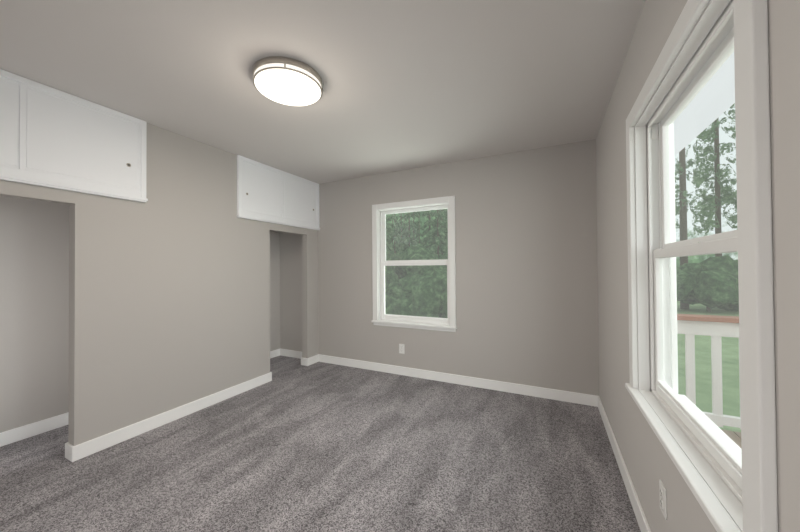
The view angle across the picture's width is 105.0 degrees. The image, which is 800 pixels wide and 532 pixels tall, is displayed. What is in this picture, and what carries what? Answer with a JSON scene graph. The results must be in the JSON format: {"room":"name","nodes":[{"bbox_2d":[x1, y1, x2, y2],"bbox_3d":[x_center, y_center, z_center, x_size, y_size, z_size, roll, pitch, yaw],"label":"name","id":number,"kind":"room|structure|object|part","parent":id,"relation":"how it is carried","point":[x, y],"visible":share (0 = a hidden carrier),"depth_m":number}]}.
{"room":"empty bedroom","nodes":[
{"label":"empty bedroom","id":0,"kind":"room"},
{"bbox_2d":[0,123,318,445],"bbox_3d":[-2.420,0.094,2.571,0.874,2.440,4.111,-1,-1,26],"label":"wall","id":1,"kind":"structure","parent":0,"point":[116,314],"depth_m":2.47},
{"bbox_2d":[0,414,63,446],"bbox_3d":[-2.928,1.263,2.136,0.014,0.100,0.902,-1,-1,26],"label":"baseboard","id":2,"kind":"structure","parent":1,"relation":"attached to","point":[26,431],"depth_m":2.34},
{"bbox_2d":[64,412,68,425],"bbox_3d":[-2.441,1.262,2.394,0.604,0.100,0.014,-1,-1,26],"label":"baseboard","id":3,"kind":"structure","parent":1,"relation":"attached to","point":[66,415],"depth_m":2.52},
{"bbox_2d":[0,69,147,202],"bbox_3d":[-2.266,-0.814,1.867,0.039,0.638,1.230,-1,-1,26],"label":"upper cabinet","id":4,"kind":"object","parent":1,"relation":"attached to","point":[50,137],"visible":1,"depth_m":2.02},
{"bbox_2d":[65,372,271,461],"bbox_3d":[-1.819,1.262,2.764,0.018,0.100,1.626,-1,-1,26],"label":"baseboard","id":5,"kind":"structure","parent":1,"relation":"attached to","point":[86,448],"depth_m":2.45},
{"bbox_2d":[270,349,279,358],"bbox_3d":[-1.961,1.277,4.119,0.014,0.100,0.912,-1,-1,26],"label":"baseboard","id":6,"kind":"structure","parent":1,"relation":"attached to","point":[274,353],"depth_m":4.42},
{"bbox_2d":[237,155,319,229],"bbox_3d":[-1.383,-0.801,3.678,0.039,0.638,1.230,-1,-1,26],"label":"upper cabinet","id":7,"kind":"object","parent":1,"relation":"attached to","point":[267,193],"visible":1,"depth_m":3.56},
{"bbox_2d":[0,355,640,531],"bbox_3d":[-0.847,1.356,1.878,4.280,0.120,4.261,-1,-1,26],"label":"floor","id":8,"kind":"structure","parent":0,"point":[294,445],"depth_m":1.96},
{"bbox_2d":[0,0,644,183],"bbox_3d":[-0.865,-1.204,1.905,4.280,0.120,4.261,-1,-1,26],"label":"ceiling","id":9,"kind":"structure","parent":0,"point":[410,84],"depth_m":1.79},
{"bbox_2d":[253,56,322,105],"bbox_3d":[-0.682,-1.098,1.886,0.401,0.095,0.401,-1,-1,26],"label":"flush-mount ceiling light","id":10,"kind":"object","parent":9,"relation":"attached to","point":[287,81],"visible":1,"depth_m":1.79},
{"bbox_2d":[280,139,598,395],"bbox_3d":[0.045,0.089,3.739,4.280,2.440,0.150,-1,-1,26],"label":"wall","id":11,"kind":"structure","parent":0,"point":[526,268],"depth_m":3.21},
{"bbox_2d":[280,348,315,363],"bbox_3d":[-1.473,1.276,4.379,0.604,0.100,0.014,-1,-1,26],"label":"baseboard","id":12,"kind":"structure","parent":11,"relation":"attached to","point":[283,352],"depth_m":4.37},
{"bbox_2d":[399,344,404,353],"bbox_3d":[0.021,0.998,3.655,0.070,0.114,0.010,-1,-1,26],"label":"electrical outlet","id":13,"kind":"object","parent":11,"relation":"attached to","point":[401,349],"visible":1,"depth_m":3.65},
{"bbox_2d":[371,196,456,331],"bbox_3d":[0.169,-0.007,3.672,1.072,1.498,0.222,-1,-1,26],"label":"window","id":14,"kind":"structure","parent":11,"relation":"in","point":[381,317],"depth_m":3.67},
{"bbox_2d":[316,354,595,406],"bbox_3d":[0.334,1.254,3.498,3.236,0.100,0.014,-1,-1,26],"label":"baseboard","id":15,"kind":"structure","parent":11,"relation":"attached to","point":[560,395],"depth_m":3.29},
{"bbox_2d":[596,0,799,531],"bbox_3d":[0.967,0.053,0.919,0.150,2.440,4.111,-1,-1,26],"label":"wall","id":16,"kind":"structure","parent":0,"point":[649,463],"depth_m":1.12},
{"bbox_2d":[596,395,650,531],"bbox_3d":[0.935,1.224,1.010,0.014,0.100,3.961,-1,-1,26],"label":"baseboard","id":17,"kind":"structure","parent":16,"relation":"attached to","point":[639,513],"depth_m":1.76},
{"bbox_2d":[659,479,666,519],"bbox_3d":[1.027,0.915,1.201,0.010,0.114,0.070,-1,-1,26],"label":"electrical outlet","id":18,"kind":"object","parent":16,"relation":"attached to","point":[663,497],"visible":1,"depth_m":1.19},
{"bbox_2d":[625,0,777,531],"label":"window","id":19,"kind":"structure","parent":16,"relation":"in","point":[731,484],"depth_m":0.98},
{"bbox_3d":[2.212,1.262,-0.185,3.020,1.778,4.933,-1,-1,26],"label":"deck railing","id":20,"kind":"part","parent":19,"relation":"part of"},
{"bbox_2d":[674,52,734,155],"bbox_3d":[1.391,-1.093,1.082,0.486,0.190,6.461,-1,-1,26],"label":"soffit","id":21,"kind":"structure","parent":16,"relation":"attached to","point":[691,120],"depth_m":1.97},
{"label":"outside","id":22,"kind":"structure","parent":0,"visible":0},
{"bbox_2d":[386,104,737,266],"bbox_3d":[10.126,-22.650,24.149,149.936,50.000,100.652,-1,-1,26],"label":"forest","id":23,"kind":"object","parent":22,"point":[689,213],"depth_m":54.02},
{"bbox_2d":[677,301,740,431],"bbox_3d":[-0.516,2.192,1.711,320.000,0.001,320.000,-1,-1,26],"label":"ground","id":24,"kind":"structure","parent":22,"point":[704,389],"depth_m":6.47},
{"bbox_2d":[385,103,738,317],"bbox_3d":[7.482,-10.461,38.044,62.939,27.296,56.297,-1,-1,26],"label":"tree","id":25,"kind":"object","parent":24,"relation":"on","point":[685,274],"depth_m":15.52}
]}

